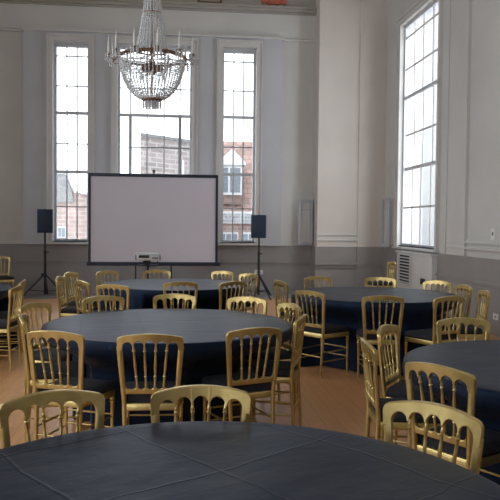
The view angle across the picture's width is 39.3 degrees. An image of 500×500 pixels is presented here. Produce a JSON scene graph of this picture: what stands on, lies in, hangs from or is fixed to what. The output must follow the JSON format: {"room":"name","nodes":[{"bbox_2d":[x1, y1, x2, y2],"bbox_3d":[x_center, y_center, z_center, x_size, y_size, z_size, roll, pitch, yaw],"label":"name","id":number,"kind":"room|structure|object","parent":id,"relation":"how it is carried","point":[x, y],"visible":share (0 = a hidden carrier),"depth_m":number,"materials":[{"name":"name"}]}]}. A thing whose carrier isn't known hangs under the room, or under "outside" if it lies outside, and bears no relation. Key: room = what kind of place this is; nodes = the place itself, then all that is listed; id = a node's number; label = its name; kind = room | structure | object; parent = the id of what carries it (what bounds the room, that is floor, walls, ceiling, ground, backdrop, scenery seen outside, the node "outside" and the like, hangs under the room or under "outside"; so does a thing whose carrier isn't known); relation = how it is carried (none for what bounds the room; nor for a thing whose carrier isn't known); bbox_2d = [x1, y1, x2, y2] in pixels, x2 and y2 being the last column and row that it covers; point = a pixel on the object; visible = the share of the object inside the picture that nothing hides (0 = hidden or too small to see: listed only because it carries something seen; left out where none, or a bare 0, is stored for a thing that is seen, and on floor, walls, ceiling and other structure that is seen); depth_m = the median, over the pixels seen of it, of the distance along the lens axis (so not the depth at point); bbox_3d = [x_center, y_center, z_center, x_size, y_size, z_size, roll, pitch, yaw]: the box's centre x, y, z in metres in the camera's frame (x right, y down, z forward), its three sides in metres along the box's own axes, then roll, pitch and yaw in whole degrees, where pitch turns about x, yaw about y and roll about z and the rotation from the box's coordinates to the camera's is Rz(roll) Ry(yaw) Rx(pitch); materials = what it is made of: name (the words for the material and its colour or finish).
{"room":"community hall","nodes":[
{"label":"community hall","id":0,"kind":"room"},
{"bbox_2d":[0,28,314,245],"bbox_3d":[-2.104,-3.030,15.625,10.900,8.000,0.420,0,2,-6],"label":"wall","id":1,"kind":"structure","parent":0,"point":[298,82],"depth_m":15.70,"materials":[{"name":"paint"}]},
{"bbox_2d":[46,33,93,243],"bbox_3d":[-3.891,-2.388,15.237,1.070,4.510,0.400,0,2,-6],"label":"window","id":2,"kind":"structure","parent":1,"relation":"in","point":[50,37],"depth_m":15.12,"materials":[{"name":"glass"}]},
{"bbox_2d":[23,30,282,245],"bbox_3d":[-2.086,-2.396,15.378,5.610,4.570,0.120,0,2,-6],"label":"window frame","id":3,"kind":"structure","parent":1,"relation":"attached to","point":[34,42],"depth_m":15.22,"materials":[{"name":"paint"}]},
{"bbox_2d":[111,35,198,174],"bbox_3d":[-2.097,-2.377,15.428,1.940,4.510,0.400,0,2,-6],"label":"window","id":4,"kind":"structure","parent":1,"relation":"in","point":[193,149],"depth_m":15.38,"materials":[{"name":"paint"}]},
{"bbox_2d":[0,244,310,287],"bbox_3d":[-2.857,0.357,15.429,8.600,0.950,0.058,0,2,-6],"label":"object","id":5,"kind":"structure","parent":1,"relation":"attached to","point":[290,265],"depth_m":15.52,"materials":[{"name":"paint"}]},
{"bbox_2d":[0,3,315,39],"bbox_3d":[-2.807,-5.005,15.251,8.600,0.520,0.030,0,2,-6],"label":"trim","id":6,"kind":"structure","parent":1,"relation":"attached to","point":[12,15],"depth_m":15.34,"materials":[{"name":"paint"}]},
{"bbox_2d":[0,27,315,42],"bbox_3d":[-2.803,-4.707,15.197,8.600,0.050,0.160,0,2,-6],"label":"trim","id":7,"kind":"structure","parent":1,"relation":"attached to","point":[22,28],"depth_m":15.23,"materials":[{"name":"paint"}]},
{"bbox_2d":[0,0,316,15],"bbox_3d":[-2.795,-5.331,15.155,8.600,0.140,0.200,0,2,-6],"label":"trim","id":8,"kind":"structure","parent":1,"relation":"attached to","point":[135,4],"depth_m":15.28,"materials":[{"name":"paint"}]},
{"bbox_2d":[16,288,303,293],"bbox_3d":[-2.863,0.901,15.457,8.600,0.140,0.040,0,2,-6],"label":"baseboard","id":9,"kind":"structure","parent":1,"relation":"attached to","point":[93,290],"depth_m":15.37,"materials":[{"name":"paint"}]},
{"bbox_2d":[161,0,315,6],"bbox_3d":[-2.795,-6.214,15.205,8.600,1.620,0.035,0,2,-6],"label":"trim","id":10,"kind":"structure","parent":1,"relation":"attached to","point":[296,3],"depth_m":15.54,"materials":[{"name":"paint"}]},
{"bbox_2d":[216,39,262,244],"bbox_3d":[-0.252,-2.367,15.625,1.070,4.510,0.400,0,2,-6],"label":"window","id":11,"kind":"structure","parent":1,"relation":"in","point":[221,43],"depth_m":15.53,"materials":[{"name":"glass"}]},
{"bbox_2d":[298,200,312,244],"bbox_3d":[1.240,-0.627,15.783,0.330,1.010,0.150,0,2,-6],"label":"wall panel","id":12,"kind":"object","parent":1,"relation":"attached to","point":[305,207],"visible":1,"depth_m":15.73,"materials":[{"name":"paint"}]},
{"bbox_2d":[0,294,499,448],"bbox_3d":[-1.028,1.502,5.304,10.900,0.300,21.450,0,2,-6],"label":"floor","id":13,"kind":"structure","parent":0,"point":[335,401],"depth_m":6.29,"materials":[{"name":"brown wood"}]},
{"bbox_2d":[0,256,13,299],"bbox_3d":[-4.884,0.570,13.757,0.418,0.885,0.477,-1,2,-30],"label":"banquet chair","id":14,"kind":"object","parent":13,"relation":"on","point":[4,277],"visible":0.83,"depth_m":13.82,"materials":[{"name":"gold metal"}]},
{"bbox_2d":[0,285,23,370],"bbox_3d":[-2.684,0.816,7.470,0.477,0.885,0.418,1,2,0],"label":"banquet chair","id":15,"kind":"object","parent":13,"relation":"on","point":[11,323],"visible":0.96,"depth_m":7.39,"materials":[{"name":"gold metal"}]},
{"bbox_2d":[0,319,16,328],"bbox_3d":[-2.732,0.782,7.468,0.381,0.065,0.418,1,2,0],"label":"seat cushion","id":16,"kind":"object","parent":15,"relation":"on","point":[4,323],"depth_m":7.36,"materials":[{"name":"black fabric"}]},
{"bbox_2d":[0,279,25,356],"bbox_3d":[-2.871,0.788,8.189,0.477,0.885,0.418,0,2,-12],"label":"banquet chair","id":17,"kind":"object","parent":13,"relation":"on","point":[3,314],"visible":0.44,"depth_m":8.10,"materials":[{"name":"gold metal"}]},
{"bbox_2d":[0,311,15,318],"bbox_3d":[-2.918,0.755,8.178,0.381,0.065,0.418,0,2,-12],"label":"seat cushion","id":18,"kind":"object","parent":17,"relation":"on","point":[3,314],"depth_m":8.03,"materials":[{"name":"black fabric"}]},
{"bbox_2d":[24,233,64,295],"bbox_3d":[-4.369,0.317,14.737,0.947,1.359,0.904,0,2,-21],"label":"speaker stand","id":19,"kind":"object","parent":13,"relation":"on","point":[45,252],"visible":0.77,"depth_m":14.64,"materials":[{"name":"black metal"}]},
{"bbox_2d":[37,209,52,232],"bbox_3d":[-4.283,-0.608,14.630,0.310,0.498,0.312,0,2,-16],"label":"loudspeaker","id":20,"kind":"object","parent":19,"relation":"on","point":[44,216],"visible":1,"depth_m":14.48,"materials":[{"name":"plastic"}]},
{"bbox_2d":[18,302,71,416],"bbox_3d":[-1.616,0.886,5.791,0.477,0.885,0.418,1,2,20],"label":"banquet chair","id":21,"kind":"object","parent":13,"relation":"on","point":[63,355],"visible":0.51,"depth_m":5.74,"materials":[{"name":"gold metal"}]},
{"bbox_2d":[34,347,71,361],"bbox_3d":[-1.570,0.854,5.773,0.381,0.065,0.418,1,2,20],"label":"seat cushion","id":22,"kind":"object","parent":21,"relation":"on","point":[63,355],"depth_m":5.62,"materials":[{"name":"black fabric"}]},
{"bbox_2d":[0,389,104,448],"bbox_3d":[-0.687,1.009,2.598,0.418,0.885,0.477,-1,2,-28],"label":"banquet chair","id":23,"kind":"object","parent":13,"relation":"on","point":[23,403],"visible":0.56,"depth_m":2.76,"materials":[{"name":"gold metal"}]},
{"bbox_2d":[19,314,86,441],"bbox_3d":[-1.449,0.910,5.148,0.477,0.885,0.418,0,2,-14],"label":"banquet chair","id":24,"kind":"object","parent":13,"relation":"on","point":[24,322],"visible":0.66,"depth_m":4.98,"materials":[{"name":"gold metal"}]},
{"bbox_2d":[31,361,86,378],"bbox_3d":[-1.403,0.877,5.159,0.381,0.065,0.418,0,2,-14],"label":"seat cushion","id":25,"kind":"object","parent":24,"relation":"on","point":[73,370],"depth_m":5.02,"materials":[{"name":"black fabric"}]},
{"bbox_2d":[27,330,115,439],"bbox_3d":[-1.159,0.934,4.563,0.418,0.885,0.477,1,2,18],"label":"banquet chair","id":26,"kind":"object","parent":13,"relation":"on","point":[106,388],"visible":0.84,"depth_m":4.42,"materials":[{"name":"gold metal"}]},
{"bbox_2d":[38,377,115,393],"bbox_3d":[-1.143,0.900,4.608,0.418,0.065,0.381,1,2,18],"label":"seat cushion","id":27,"kind":"object","parent":26,"relation":"on","point":[101,386],"depth_m":4.60,"materials":[{"name":"black fabric"}]},
{"bbox_2d":[55,276,97,317],"bbox_3d":[-2.179,0.773,8.786,0.477,0.885,0.418,1,2,1],"label":"banquet chair","id":28,"kind":"object","parent":13,"relation":"on","point":[68,310],"visible":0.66,"depth_m":8.69,"materials":[{"name":"gold metal"}]},
{"bbox_2d":[61,306,97,313],"bbox_3d":[-2.131,0.741,8.784,0.381,0.065,0.418,1,2,1],"label":"seat cushion","id":29,"kind":"object","parent":28,"relation":"on","point":[68,309],"depth_m":8.62,"materials":[{"name":"black fabric"}]},
{"bbox_2d":[64,272,97,306],"bbox_3d":[-2.258,0.746,9.537,0.477,0.885,0.418,1,2,12],"label":"banquet chair","id":30,"kind":"object","parent":13,"relation":"on","point":[67,274],"visible":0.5,"depth_m":9.52,"materials":[{"name":"gold metal"}]},
{"bbox_2d":[69,300,96,305],"bbox_3d":[-2.211,0.714,9.526,0.381,0.065,0.418,1,2,12],"label":"seat cushion","id":31,"kind":"object","parent":30,"relation":"on","point":[72,303],"depth_m":9.38,"materials":[{"name":"black fabric"}]},
{"bbox_2d":[74,280,109,314],"bbox_3d":[-1.827,0.792,8.352,0.477,0.885,0.418,-1,3,-38],"label":"banquet chair","id":32,"kind":"object","parent":13,"relation":"on","point":[77,283],"visible":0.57,"depth_m":8.23,"materials":[{"name":"gold metal"}]},
{"bbox_2d":[80,309,109,313],"bbox_3d":[-1.789,0.759,8.381,0.381,0.065,0.418,-1,3,-38],"label":"seat cushion","id":33,"kind":"object","parent":32,"relation":"on","point":[88,311],"depth_m":8.31,"materials":[{"name":"black fabric"}]},
{"bbox_2d":[82,295,124,313],"bbox_3d":[-1.246,0.871,6.306,0.418,0.885,0.477,-1,2,-34],"label":"banquet chair","id":34,"kind":"object","parent":13,"relation":"on","point":[106,298],"visible":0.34,"depth_m":6.47,"materials":[{"name":"gold metal"}]},
{"bbox_2d":[95,270,118,295],"bbox_3d":[-1.880,0.739,9.831,0.477,0.885,0.418,2,3,39],"label":"banquet chair","id":35,"kind":"object","parent":13,"relation":"on","point":[104,272],"visible":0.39,"depth_m":9.93,"materials":[{"name":"gold metal"}]},
{"bbox_2d":[96,284,129,311],"bbox_3d":[-1.465,0.811,7.917,0.418,0.885,0.477,1,2,16],"label":"banquet chair","id":36,"kind":"object","parent":13,"relation":"on","point":[114,287],"visible":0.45,"depth_m":7.68,"materials":[{"name":"gold metal"}]},
{"bbox_2d":[138,264,156,278],"bbox_3d":[-1.801,0.670,12.351,0.641,0.836,0.557,0,2,-6],"label":"stand","id":37,"kind":"object","parent":13,"relation":"on","point":[139,264],"visible":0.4,"depth_m":12.24,"materials":[{"name":"black metal"}]},
{"bbox_2d":[135,253,160,264],"bbox_3d":[-1.789,0.151,12.257,0.430,0.205,0.312,0,2,-10],"label":"projector","id":38,"kind":"object","parent":37,"relation":"on","point":[146,258],"visible":1,"depth_m":12.11,"materials":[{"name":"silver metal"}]},
{"bbox_2d":[116,334,184,425],"bbox_3d":[-0.626,0.942,4.487,0.418,0.885,0.477,0,2,-4],"label":"banquet chair","id":39,"kind":"object","parent":13,"relation":"on","point":[136,395],"visible":0.76,"depth_m":4.30,"materials":[{"name":"gold metal"}]},
{"bbox_2d":[125,381,184,402],"bbox_3d":[-0.630,0.907,4.534,0.418,0.065,0.381,0,2,-4],"label":"seat cushion","id":40,"kind":"object","parent":39,"relation":"on","point":[130,398],"depth_m":4.47,"materials":[{"name":"black fabric"}]},
{"bbox_2d":[87,169,219,278],"bbox_3d":[-1.957,-0.309,14.291,2.700,2.659,0.602,0,2,-6],"label":"projection screen","id":41,"kind":"object","parent":13,"relation":"on","point":[172,216],"visible":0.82,"depth_m":14.27,"materials":[{"name":"fabric"}]},
{"bbox_2d":[143,269,170,278],"bbox_3d":[-1.306,0.736,10.061,0.418,0.885,0.477,0,2,-18],"label":"banquet chair","id":42,"kind":"object","parent":13,"relation":"on","point":[158,271],"visible":0.3,"depth_m":10.25,"materials":[{"name":"gold metal"}]},
{"bbox_2d":[153,293,195,308],"bbox_3d":[-0.719,0.869,6.516,0.418,0.885,0.477,0,2,-2],"label":"banquet chair","id":43,"kind":"object","parent":13,"relation":"on","point":[171,296],"visible":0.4,"depth_m":6.71,"materials":[{"name":"gold metal"}]},
{"bbox_2d":[163,281,197,308],"bbox_3d":[-0.848,0.801,8.383,0.418,0.885,0.477,0,2,-10],"label":"banquet chair","id":44,"kind":"object","parent":13,"relation":"on","point":[171,284],"visible":0.39,"depth_m":8.16,"materials":[{"name":"gold metal"}]},
{"bbox_2d":[150,385,250,422],"bbox_3d":[-0.192,1.010,2.693,0.418,0.885,0.477,0,2,-4],"label":"banquet chair","id":45,"kind":"object","parent":13,"relation":"on","point":[191,392],"visible":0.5,"depth_m":2.88,"materials":[{"name":"gold metal"}]},
{"bbox_2d":[211,271,233,280],"bbox_3d":[-0.510,0.748,9.958,0.418,0.885,0.477,2,3,36],"label":"banquet chair","id":46,"kind":"object","parent":13,"relation":"on","point":[229,273],"visible":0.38,"depth_m":10.13,"materials":[{"name":"gold metal"}]},
{"bbox_2d":[218,281,245,311],"bbox_3d":[-0.338,0.803,8.463,0.418,0.885,0.477,-1,3,-42],"label":"banquet chair","id":47,"kind":"object","parent":13,"relation":"on","point":[231,283],"visible":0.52,"depth_m":8.27,"materials":[{"name":"gold metal"}]},
{"bbox_2d":[201,327,281,423],"bbox_3d":[-0.062,0.937,4.770,0.418,0.885,0.477,0,2,-27],"label":"banquet chair","id":48,"kind":"object","parent":13,"relation":"on","point":[257,386],"visible":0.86,"depth_m":4.64,"materials":[{"name":"gold metal"}]},
{"bbox_2d":[201,372,270,391],"bbox_3d":[-0.083,0.903,4.812,0.418,0.065,0.381,0,2,-27],"label":"seat cushion","id":49,"kind":"object","parent":48,"relation":"on","point":[221,379],"depth_m":4.71,"materials":[{"name":"black fabric"}]},
{"bbox_2d":[227,296,267,314],"bbox_3d":[-0.114,0.880,6.345,0.418,0.885,0.477,2,2,26],"label":"banquet chair","id":50,"kind":"object","parent":13,"relation":"on","point":[244,299],"visible":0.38,"depth_m":6.52,"materials":[{"name":"gold metal"}]},
{"bbox_2d":[239,273,257,312],"bbox_3d":[-0.174,0.766,9.545,0.477,0.885,0.418,-1,3,-38],"label":"banquet chair","id":51,"kind":"object","parent":13,"relation":"on","point":[248,304],"visible":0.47,"depth_m":9.58,"materials":[{"name":"gold metal"}]},
{"bbox_2d":[245,238,271,299],"bbox_3d":[0.178,0.383,15.089,0.947,1.289,0.904,1,2,22],"label":"speaker stand","id":52,"kind":"object","parent":13,"relation":"on","point":[267,291],"visible":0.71,"depth_m":14.96,"materials":[{"name":"black metal"}]},
{"bbox_2d":[251,215,265,237],"bbox_3d":[0.195,-0.506,14.950,0.310,0.498,0.312,1,2,8],"label":"loudspeaker","id":53,"kind":"object","parent":52,"relation":"on","point":[258,222],"visible":1,"depth_m":14.79,"materials":[{"name":"plastic"}]},
{"bbox_2d":[238,314,306,425],"bbox_3d":[0.181,0.921,5.296,0.477,0.885,0.418,1,2,13],"label":"banquet chair","id":54,"kind":"object","parent":13,"relation":"on","point":[288,371],"visible":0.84,"depth_m":5.15,"materials":[{"name":"gold metal"}]},
{"bbox_2d":[238,359,295,376],"bbox_3d":[0.135,0.887,5.306,0.381,0.065,0.418,1,2,13],"label":"seat cushion","id":55,"kind":"object","parent":54,"relation":"on","point":[284,367],"depth_m":5.16,"materials":[{"name":"black fabric"}]},
{"bbox_2d":[244,303,301,415],"bbox_3d":[0.156,0.898,5.916,0.477,0.885,0.418,0,2,-24],"label":"banquet chair","id":56,"kind":"object","parent":13,"relation":"on","point":[285,355],"visible":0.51,"depth_m":5.85,"materials":[{"name":"gold metal"}]},
{"bbox_2d":[245,346,291,359],"bbox_3d":[0.112,0.866,5.895,0.381,0.065,0.418,0,2,-24],"label":"seat cushion","id":57,"kind":"object","parent":56,"relation":"on","point":[284,354],"depth_m":5.77,"materials":[{"name":"black fabric"}]},
{"bbox_2d":[273,280,290,349],"bbox_3d":[0.547,0.807,8.594,0.477,0.885,0.418,0,2,-20],"label":"banquet chair","id":58,"kind":"object","parent":13,"relation":"on","point":[276,283],"visible":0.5,"depth_m":8.48,"materials":[{"name":"gold metal"}]},
{"bbox_2d":[304,276,331,288],"bbox_3d":[0.961,0.794,9.056,0.418,0.885,0.477,0,2,-22],"label":"banquet chair","id":59,"kind":"object","parent":13,"relation":"on","point":[314,278],"visible":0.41,"depth_m":9.24,"materials":[{"name":"gold metal"}]},
{"bbox_2d":[295,290,349,377],"bbox_3d":[0.754,0.853,7.360,0.477,0.885,0.418,-1,3,-43],"label":"banquet chair","id":60,"kind":"object","parent":13,"relation":"on","point":[322,330],"visible":0.81,"depth_m":7.23,"materials":[{"name":"gold metal"}]},
{"bbox_2d":[304,322,349,333],"bbox_3d":[0.790,0.819,7.391,0.381,0.065,0.418,-1,3,-43],"label":"seat cushion","id":61,"kind":"object","parent":60,"relation":"on","point":[329,328],"depth_m":7.26,"materials":[{"name":"black fabric"}]},
{"bbox_2d":[356,295,403,385],"bbox_3d":[1.288,0.872,6.973,0.418,0.885,0.477,1,2,2],"label":"banquet chair","id":62,"kind":"object","parent":13,"relation":"on","point":[370,335],"visible":0.69,"depth_m":6.79,"materials":[{"name":"gold metal"}]},
{"bbox_2d":[356,329,394,339],"bbox_3d":[1.290,0.837,7.020,0.418,0.065,0.381,1,2,2],"label":"seat cushion","id":63,"kind":"object","parent":62,"relation":"on","point":[359,332],"depth_m":6.83,"materials":[{"name":"black fabric"}]},
{"bbox_2d":[365,277,395,287],"bbox_3d":[1.659,0.803,8.999,0.418,0.885,0.477,1,2,14],"label":"banquet chair","id":64,"kind":"object","parent":13,"relation":"on","point":[371,279],"visible":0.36,"depth_m":9.19,"materials":[{"name":"gold metal"}]},
{"bbox_2d":[367,261,395,286],"bbox_3d":[2.492,0.659,13.254,0.477,0.885,0.418,0,2,-10],"label":"banquet chair","id":65,"kind":"object","parent":13,"relation":"on","point":[369,284],"visible":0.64,"depth_m":13.16,"materials":[{"name":"gold metal"}]},
{"bbox_2d":[367,281,391,285],"bbox_3d":[2.445,0.626,13.244,0.381,0.065,0.418,0,2,-10],"label":"seat cushion","id":66,"kind":"object","parent":65,"relation":"on","point":[369,283],"depth_m":13.10,"materials":[{"name":"black fabric"}]},
{"bbox_2d":[360,337,448,439],"bbox_3d":[0.891,0.969,4.139,0.477,0.885,0.418,1,2,0],"label":"banquet chair","id":67,"kind":"object","parent":13,"relation":"on","point":[374,412],"visible":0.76,"depth_m":4.01,"materials":[{"name":"gold metal"}]},
{"bbox_2d":[371,397,448,423],"bbox_3d":[0.939,0.936,4.138,0.381,0.065,0.418,1,2,0],"label":"seat cushion","id":68,"kind":"object","parent":67,"relation":"on","point":[400,418],"depth_m":3.96,"materials":[{"name":"black fabric"}]},
{"bbox_2d":[377,324,446,444],"bbox_3d":[1.095,0.954,4.627,0.477,0.885,0.418,2,2,29],"label":"banquet chair","id":69,"kind":"object","parent":13,"relation":"on","point":[398,390],"visible":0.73,"depth_m":4.62,"materials":[{"name":"gold metal"}]},
{"bbox_2d":[387,380,446,403],"bbox_3d":[1.138,0.922,4.603,0.381,0.065,0.418,2,2,29],"label":"seat cushion","id":70,"kind":"object","parent":69,"relation":"on","point":[398,390],"depth_m":4.51,"materials":[{"name":"black fabric"}]},
{"bbox_2d":[395,250,437,290],"bbox_3d":[3.115,0.575,13.249,0.144,1.065,1.990,0,2,-6],"label":"heater casing","id":71,"kind":"object","parent":13,"relation":"on","point":[413,268],"visible":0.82,"depth_m":13.09,"materials":[{"name":"paint"}]},
{"bbox_2d":[383,400,483,473],"bbox_3d":[0.540,1.024,2.489,0.418,0.885,0.477,3,3,44],"label":"banquet chair","id":72,"kind":"object","parent":13,"relation":"on","point":[462,419],"visible":0.66,"depth_m":2.60,"materials":[{"name":"gold metal"}]},
{"bbox_2d":[404,296,464,379],"bbox_3d":[1.836,0.876,6.983,0.418,0.885,0.477,-1,2,-30],"label":"banquet chair","id":73,"kind":"object","parent":13,"relation":"on","point":[421,336],"visible":0.61,"depth_m":6.85,"materials":[{"name":"gold metal"}]},
{"bbox_2d":[404,329,456,340],"bbox_3d":[1.812,0.842,7.024,0.418,0.065,0.381,-1,2,-30],"label":"seat cushion","id":74,"kind":"object","parent":73,"relation":"on","point":[421,334],"depth_m":6.91,"materials":[{"name":"black fabric"}]},
{"bbox_2d":[423,280,451,316],"bbox_3d":[2.181,0.823,8.572,0.477,0.885,0.418,-1,3,-42],"label":"banquet chair","id":75,"kind":"object","parent":13,"relation":"on","point":[436,282],"visible":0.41,"depth_m":8.68,"materials":[{"name":"gold metal"}]},
{"bbox_2d":[405,362,499,476],"bbox_3d":[1.069,0.992,3.546,0.477,0.885,0.418,-1,3,-38],"label":"banquet chair","id":76,"kind":"object","parent":13,"relation":"on","point":[490,454],"visible":0.7,"depth_m":3.41,"materials":[{"name":"gold metal"}]},
{"bbox_2d":[418,421,499,457],"bbox_3d":[1.107,0.958,3.575,0.381,0.065,0.418,-1,3,-38],"label":"seat cushion","id":77,"kind":"object","parent":76,"relation":"on","point":[491,446],"depth_m":3.46,"materials":[{"name":"black fabric"}]},
{"bbox_2d":[436,285,471,340],"bbox_3d":[2.263,0.843,8.042,0.477,0.885,0.418,0,2,-8],"label":"banquet chair","id":78,"kind":"object","parent":13,"relation":"on","point":[467,288],"visible":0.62,"depth_m":8.02,"materials":[{"name":"gold metal"}]},
{"bbox_2d":[436,317,490,343],"bbox_3d":[1.578,0.947,4.952,0.418,0.885,0.477,0,2,-6],"label":"banquet chair","id":79,"kind":"object","parent":13,"relation":"on","point":[466,321],"visible":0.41,"depth_m":5.14,"materials":[{"name":"gold metal"}]},
{"bbox_2d":[442,290,489,339],"bbox_3d":[2.270,0.865,7.413,0.477,0.885,0.418,1,2,4],"label":"banquet chair","id":80,"kind":"object","parent":13,"relation":"on","point":[480,334],"visible":0.47,"depth_m":7.28,"materials":[{"name":"gold metal"}]},
{"bbox_2d":[442,324,481,333],"bbox_3d":[2.222,0.832,7.416,0.381,0.065,0.418,1,2,4],"label":"seat cushion","id":81,"kind":"object","parent":80,"relation":"on","point":[470,328],"depth_m":7.24,"materials":[{"name":"black fabric"}]},
{"bbox_2d":[313,0,387,246],"bbox_3d":[2.227,-3.533,15.590,1.500,6.910,0.530,0,2,-6],"label":"wall pier","id":82,"kind":"object","parent":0,"point":[351,35],"visible":1,"depth_m":15.37,"materials":[{"name":"white paint"}]},
{"bbox_2d":[311,246,382,287],"bbox_3d":[2.167,0.466,15.703,1.550,1.090,0.585,0,2,-6],"label":"trim","id":83,"kind":"structure","parent":82,"relation":"attached to","point":[346,266],"depth_m":15.45,"materials":[{"name":"paint"}]},
{"bbox_2d":[317,234,380,240],"bbox_3d":[2.218,-0.273,15.450,1.510,0.145,0.045,0,2,-6],"label":"trim","id":84,"kind":"structure","parent":82,"relation":"attached to","point":[317,234],"depth_m":15.43,"materials":[{"name":"paint"}]},
{"bbox_2d":[384,0,499,259],"bbox_3d":[4.242,-2.615,5.715,0.420,8.000,20.650,0,2,-6],"label":"wall","id":85,"kind":"structure","parent":0,"point":[484,137],"depth_m":10.92,"materials":[{"name":"paint"}]},
{"bbox_2d":[381,198,393,246],"bbox_3d":[2.954,-0.592,14.986,0.150,1.030,0.420,0,2,-6],"label":"wall panel","id":86,"kind":"object","parent":85,"relation":"attached to","point":[387,203],"visible":0.93,"depth_m":14.82,"materials":[{"name":"paint"}]},
{"bbox_2d":[391,0,443,252],"bbox_3d":[3.250,-2.363,13.392,0.260,4.730,2.460,0,2,-6],"label":"window","id":87,"kind":"structure","parent":85,"relation":"in","point":[418,5],"depth_m":13.81,"materials":[{"name":"paint"}]},
{"bbox_2d":[393,0,471,255],"bbox_3d":[3.253,-3.423,12.810,0.050,6.910,3.700,0,2,-6],"label":"trim","id":88,"kind":"structure","parent":85,"relation":"attached to","point":[461,10],"depth_m":11.31,"materials":[{"name":"paint"}]},
{"bbox_2d":[382,247,499,326],"bbox_3d":[4.000,0.776,5.547,0.058,0.950,20.120,0,2,-6],"label":"trim","id":89,"kind":"structure","parent":85,"relation":"attached to","point":[479,273],"depth_m":10.91,"materials":[{"name":"paint"}]},
{"bbox_2d":[443,0,450,253],"bbox_3d":[3.355,-3.384,11.736,0.075,6.910,0.060,0,2,-6],"label":"trim","id":90,"kind":"structure","parent":85,"relation":"attached to","point":[445,201],"depth_m":11.77,"materials":[{"name":"paint"}]},
{"bbox_2d":[445,239,499,251],"bbox_3d":[4.196,0.177,3.664,0.075,0.155,16.380,0,2,-6],"label":"trim","id":91,"kind":"structure","parent":85,"relation":"attached to","point":[490,242],"depth_m":10.61,"materials":[{"name":"paint"}]},
{"bbox_2d":[445,311,499,336],"bbox_3d":[4.004,1.321,5.567,0.040,0.140,20.120,0,2,-6],"label":"baseboard","id":92,"kind":"structure","parent":85,"relation":"attached to","point":[494,330],"depth_m":10.07,"materials":[{"name":"paint"}]},
{"bbox_3d":[-0.948,-6.768,5.009,10.900,0.250,21.450,0,2,-6],"label":"ceiling","id":93,"kind":"structure","parent":0,"visible":0},
{"bbox_2d":[104,0,198,109],"bbox_3d":[-1.367,-4.410,9.848,1.285,4.814,1.284,2,2,30],"label":"chandelier","id":94,"kind":"object","parent":93,"relation":"hanging from","point":[151,100],"visible":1,"depth_m":9.76,"materials":[{"name":"clear glass"}]},
{"label":"outside","id":95,"kind":"structure","parent":0,"visible":0},
{"bbox_3d":[-2.320,3.230,68.629,130.000,0.300,103.350,0,2,-6],"label":"ground","id":96,"kind":"structure","parent":95,"visible":0},
{"bbox_2d":[57,173,86,238],"bbox_3d":[-9.751,0.362,33.602,5.750,7.790,5.180,0,2,-6],"label":"brick building","id":97,"kind":"structure","parent":96,"relation":"on","point":[61,177],"depth_m":31.27,"materials":[{"name":"brick"}]},
{"bbox_2d":[140,133,189,173],"bbox_3d":[-3.369,-0.089,30.039,2.720,9.070,5.580,0,2,-6],"label":"brick building","id":98,"kind":"structure","parent":96,"relation":"on","point":[155,155],"depth_m":27.97,"materials":[{"name":"brick"}]},
{"bbox_2d":[223,141,251,239],"bbox_3d":[-0.160,-0.785,38.034,5.650,9.950,8.520,0,2,-6],"label":"house","id":99,"kind":"structure","parent":96,"relation":"on","point":[228,152],"depth_m":34.04,"materials":[{"name":"red brick"}]},
{"bbox_2d":[418,16,437,244],"bbox_3d":[12.506,-8.719,38.750,7.000,26.000,45.000,0,2,-6],"label":"building","id":100,"kind":"structure","parent":96,"relation":"on","point":[429,27],"depth_m":36.29,"materials":[{"name":"white"}]},
{"bbox_3d":[-0.131,1.103,1.880,1.836,0.761,1.836,0,2,-18],"label":"round table","id":101,"kind":"object","parent":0,"visible":0},
{"bbox_2d":[0,421,499,499],"bbox_3d":[-0.134,1.094,1.842,1.926,0.764,1.927,-1,3,-42],"label":"tablecloth","id":102,"kind":"object","parent":101,"relation":"on","point":[189,460],"visible":1,"depth_m":2.25,"materials":[{"name":"fabric"}]},
{"bbox_3d":[-0.644,0.967,5.553,1.916,0.761,1.916,1,2,14],"label":"round table","id":103,"kind":"object","parent":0,"visible":0},
{"bbox_2d":[41,309,292,429],"bbox_3d":[-0.644,0.956,5.551,1.957,0.764,1.954,0,2,-13],"label":"tablecloth","id":104,"kind":"object","parent":103,"relation":"on","point":[203,332],"visible":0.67,"depth_m":4.93,"materials":[{"name":"fabric"}]},
{"bbox_3d":[-1.005,0.833,9.202,1.836,0.761,1.836,-1,3,-39],"label":"round table","id":105,"kind":"object","parent":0,"visible":0},
{"bbox_2d":[100,278,246,311],"bbox_3d":[-1.007,0.823,9.180,1.973,0.764,1.912,1,2,11],"label":"tablecloth","id":106,"kind":"object","parent":105,"relation":"on","point":[142,291],"visible":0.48,"depth_m":8.62,"materials":[{"name":"fabric"}]},
{"bbox_3d":[-3.808,0.840,8.236,1.876,0.761,1.876,0,2,-11],"label":"round table","id":107,"kind":"object","parent":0,"visible":0},
{"bbox_2d":[0,284,17,349],"bbox_3d":[-3.801,0.830,8.242,2.007,0.764,2.035,-1,2,-35],"label":"tablecloth","id":108,"kind":"object","parent":107,"relation":"on","point":[4,300],"visible":0.51,"depth_m":8.46,"materials":[{"name":"fabric"}]},
{"bbox_3d":[1.431,0.895,8.116,1.876,0.761,1.876,2,2,34],"label":"round table","id":109,"kind":"object","parent":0,"visible":0},
{"bbox_2d":[289,287,459,375],"bbox_3d":[1.416,0.884,8.117,1.943,0.764,1.914,1,2,2],"label":"tablecloth","id":110,"kind":"object","parent":109,"relation":"on","point":[343,305],"visible":0.65,"depth_m":7.46,"materials":[{"name":"fabric"}]},
{"bbox_3d":[1.790,1.046,3.993,1.776,0.761,1.776,2,2,29],"label":"round table","id":111,"kind":"object","parent":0,"visible":0},
{"bbox_2d":[402,340,499,484],"bbox_3d":[1.824,1.036,3.967,1.855,0.764,1.885,0,2,-25],"label":"tablecloth","id":112,"kind":"object","parent":111,"relation":"on","point":[479,358],"visible":0.57,"depth_m":3.82,"materials":[{"name":"fabric"}]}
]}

